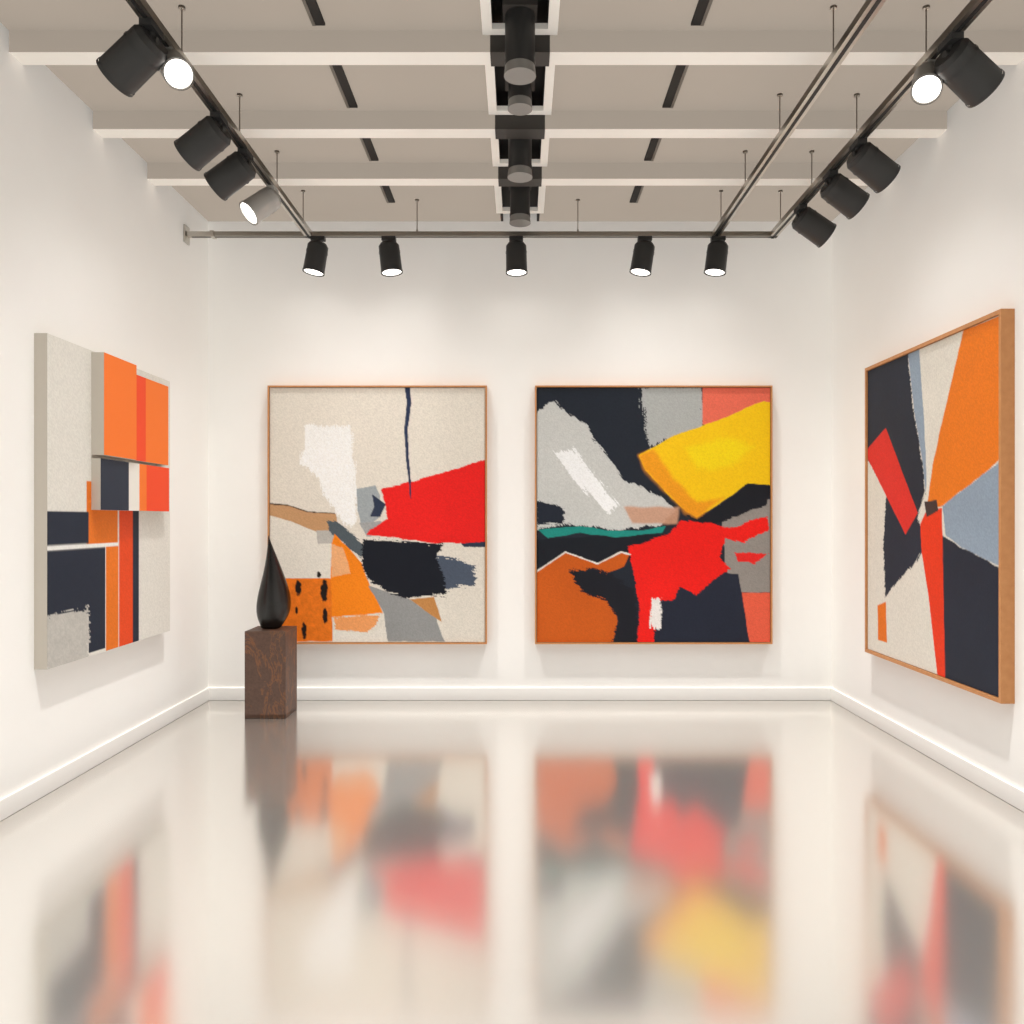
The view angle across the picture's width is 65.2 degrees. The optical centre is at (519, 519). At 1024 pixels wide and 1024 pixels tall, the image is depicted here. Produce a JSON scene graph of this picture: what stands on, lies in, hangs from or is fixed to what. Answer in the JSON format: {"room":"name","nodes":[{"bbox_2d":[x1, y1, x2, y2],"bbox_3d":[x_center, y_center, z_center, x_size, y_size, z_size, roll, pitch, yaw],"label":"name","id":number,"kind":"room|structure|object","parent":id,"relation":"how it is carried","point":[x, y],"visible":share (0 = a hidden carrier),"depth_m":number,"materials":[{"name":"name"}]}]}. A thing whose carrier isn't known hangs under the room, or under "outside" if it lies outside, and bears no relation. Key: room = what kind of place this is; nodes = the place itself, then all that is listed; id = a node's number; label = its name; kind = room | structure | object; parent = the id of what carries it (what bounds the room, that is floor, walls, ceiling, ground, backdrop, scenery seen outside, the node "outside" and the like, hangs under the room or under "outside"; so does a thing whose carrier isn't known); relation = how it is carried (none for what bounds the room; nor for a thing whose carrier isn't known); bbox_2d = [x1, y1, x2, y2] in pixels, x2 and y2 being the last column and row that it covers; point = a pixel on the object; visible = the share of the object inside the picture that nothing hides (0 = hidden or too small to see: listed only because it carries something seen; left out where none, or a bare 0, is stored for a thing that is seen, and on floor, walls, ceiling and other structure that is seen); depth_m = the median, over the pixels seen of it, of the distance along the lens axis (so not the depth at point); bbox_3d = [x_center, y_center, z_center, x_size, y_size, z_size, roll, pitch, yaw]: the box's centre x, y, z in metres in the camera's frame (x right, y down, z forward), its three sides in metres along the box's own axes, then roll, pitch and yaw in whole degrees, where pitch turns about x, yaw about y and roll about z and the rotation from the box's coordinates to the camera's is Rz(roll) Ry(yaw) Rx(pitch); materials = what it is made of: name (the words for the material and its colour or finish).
{"room":"art gallery","nodes":[
{"label":"art gallery","id":0,"kind":"room"},
{"bbox_2d":[0,22,207,798],"bbox_3d":[-2.675,-0.620,1.835,0.150,4.440,9.670,0,0,0],"label":"wall","id":1,"kind":"structure","parent":0,"point":[94,255],"depth_m":4.79,"materials":[{"name":"paint"}]},
{"bbox_2d":[34,333,168,669],"bbox_3d":[-2.527,-0.100,5.030,0.146,1.800,1.500,0,0,0],"label":"canvas","id":2,"kind":"object","parent":1,"relation":"attached to","point":[129,410],"visible":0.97,"depth_m":4.82,"materials":[{"name":"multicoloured fabric"}]},
{"bbox_2d":[47,333,169,668],"bbox_3d":[-2.529,-0.100,5.030,0.001,1.800,1.500,0,0,0],"label":"painting","id":3,"kind":"object","parent":2,"relation":"attached to","point":[108,571],"visible":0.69,"depth_m":4.63,"materials":[{"name":"fabric"}]},
{"bbox_2d":[0,688,208,820],"bbox_3d":[-2.592,1.448,1.827,0.016,0.105,9.654,0,0,0],"label":"baseboard","id":4,"kind":"structure","parent":1,"relation":"attached to","point":[10,804],"depth_m":4.82,"materials":[{"name":"white paint"}]},
{"bbox_2d":[0,700,1023,1023],"bbox_3d":[0.000,1.550,1.835,5.200,0.100,9.670,0,0,0],"label":"floor","id":5,"kind":"structure","parent":0,"point":[328,861],"depth_m":3.41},
{"bbox_2d":[245,626,296,718],"bbox_3d":[-1.925,1.170,6.195,0.310,0.660,0.310,0,0,0],"label":"pedestal","id":6,"kind":"object","parent":5,"relation":"on","point":[270,654],"visible":0.98,"depth_m":6.04,"materials":[{"name":"wood"}]},
{"bbox_2d":[256,535,290,628],"bbox_3d":[-1.908,0.478,6.196,0.255,0.720,0.196,0,0,-14],"label":"sculpture","id":7,"kind":"object","parent":6,"relation":"on","point":[273,605],"visible":1,"depth_m":6.13,"materials":[{"name":"black ceramic"}]},
{"bbox_2d":[0,0,1023,220],"bbox_3d":[0.000,-2.660,1.835,5.200,0.340,9.670,0,0,0],"label":"ceiling","id":8,"kind":"structure","parent":0,"point":[262,87],"depth_m":4.64,"materials":[{"name":"white paint"}]},
{"bbox_2d":[302,0,712,202],"bbox_3d":[-0.060,-2.488,3.688,1.960,0.024,5.125,0,0,0],"label":"ceiling slots","id":9,"kind":"object","parent":8,"relation":"in","point":[312,8],"depth_m":4.58,"materials":[{"name":"black"}]},
{"bbox_2d":[9,31,1023,186],"bbox_3d":[0.000,-2.443,3.272,5.200,0.134,4.857,0,0,0],"label":"ceiling beams","id":10,"kind":"structure","parent":8,"relation":"attached to","point":[28,47],"depth_m":4.87,"materials":[{"name":"white paint"}]},
{"bbox_2d":[480,0,559,212],"bbox_3d":[0.000,-2.525,3.699,0.380,0.130,5.443,0,0,0],"label":"channel","id":11,"kind":"object","parent":8,"relation":"attached to","point":[488,28],"visible":0.38,"depth_m":4.62,"materials":[{"name":"white paint"}]},
{"bbox_2d":[96,0,1004,276],"bbox_3d":[-0.190,-2.198,3.450,4.819,0.584,5.701,0,0,0],"label":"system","id":12,"kind":"object","parent":8,"relation":"attached to","point":[147,48],"visible":1,"depth_m":4.67,"materials":[{"name":"black metal"}]},
{"bbox_2d":[208,213,831,686],"bbox_3d":[0.000,-0.620,6.745,5.500,4.440,0.150,0,0,0],"label":"wall","id":13,"kind":"structure","parent":0,"point":[454,315],"depth_m":6.67,"materials":[{"name":"paint"}]},
{"bbox_2d":[267,385,486,643],"bbox_3d":[-1.180,-0.043,6.639,1.812,2.137,0.062,0,0,0],"label":"framed picture","id":14,"kind":"object","parent":13,"relation":"attached to","point":[377,494],"visible":0.98,"depth_m":6.62,"materials":[{"name":"fabric"}]},
{"bbox_2d":[208,687,831,699],"bbox_3d":[0.000,1.448,6.662,5.200,0.105,0.016,0,0,0],"label":"baseboard","id":15,"kind":"structure","parent":13,"relation":"attached to","point":[215,693],"depth_m":6.65,"materials":[{"name":"white paint"}]},
{"bbox_2d":[535,385,772,643],"bbox_3d":[1.105,-0.043,6.639,1.962,2.137,0.062,0,0,0],"label":"framed picture","id":16,"kind":"object","parent":13,"relation":"attached to","point":[655,502],"visible":1,"depth_m":6.62,"materials":[{"name":"fabric"}]},
{"bbox_2d":[502,0,537,226],"bbox_3d":[0.000,-2.365,4.955,0.170,0.390,2.180,0,0,0],"label":"light","id":17,"kind":"object","parent":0,"point":[519,16],"depth_m":4.02,"materials":[{"name":"black metal"}]},
{"bbox_2d":[832,59,1023,789],"bbox_3d":[2.675,-0.620,1.835,0.150,4.440,9.670,0,0,0],"label":"wall","id":18,"kind":"structure","parent":0,"point":[939,250],"depth_m":5.14,"materials":[{"name":"paint"}]},
{"bbox_2d":[831,688,1023,811],"bbox_3d":[2.592,1.448,1.827,0.016,0.105,9.654,0,0,0],"label":"baseboard","id":19,"kind":"structure","parent":18,"relation":"attached to","point":[1004,790],"depth_m":4.94,"materials":[{"name":"white paint"}]},
{"bbox_2d":[865,309,1014,703],"bbox_3d":[2.564,-0.072,5.035,0.072,2.077,1.662,0,0,0],"label":"picture frame","id":20,"kind":"object","parent":18,"relation":"attached to","point":[1006,316],"visible":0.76,"depth_m":4.20,"materials":[{"name":"brown wood"}]},
{"bbox_2d":[868,316,998,696],"bbox_3d":[2.539,-0.073,5.035,0.001,2.025,1.610,0,0,0],"label":"framed picture","id":21,"kind":"object","parent":20,"relation":"attached to","point":[933,409],"visible":1,"depth_m":4.88,"materials":[{"name":"fabric"}]}
]}

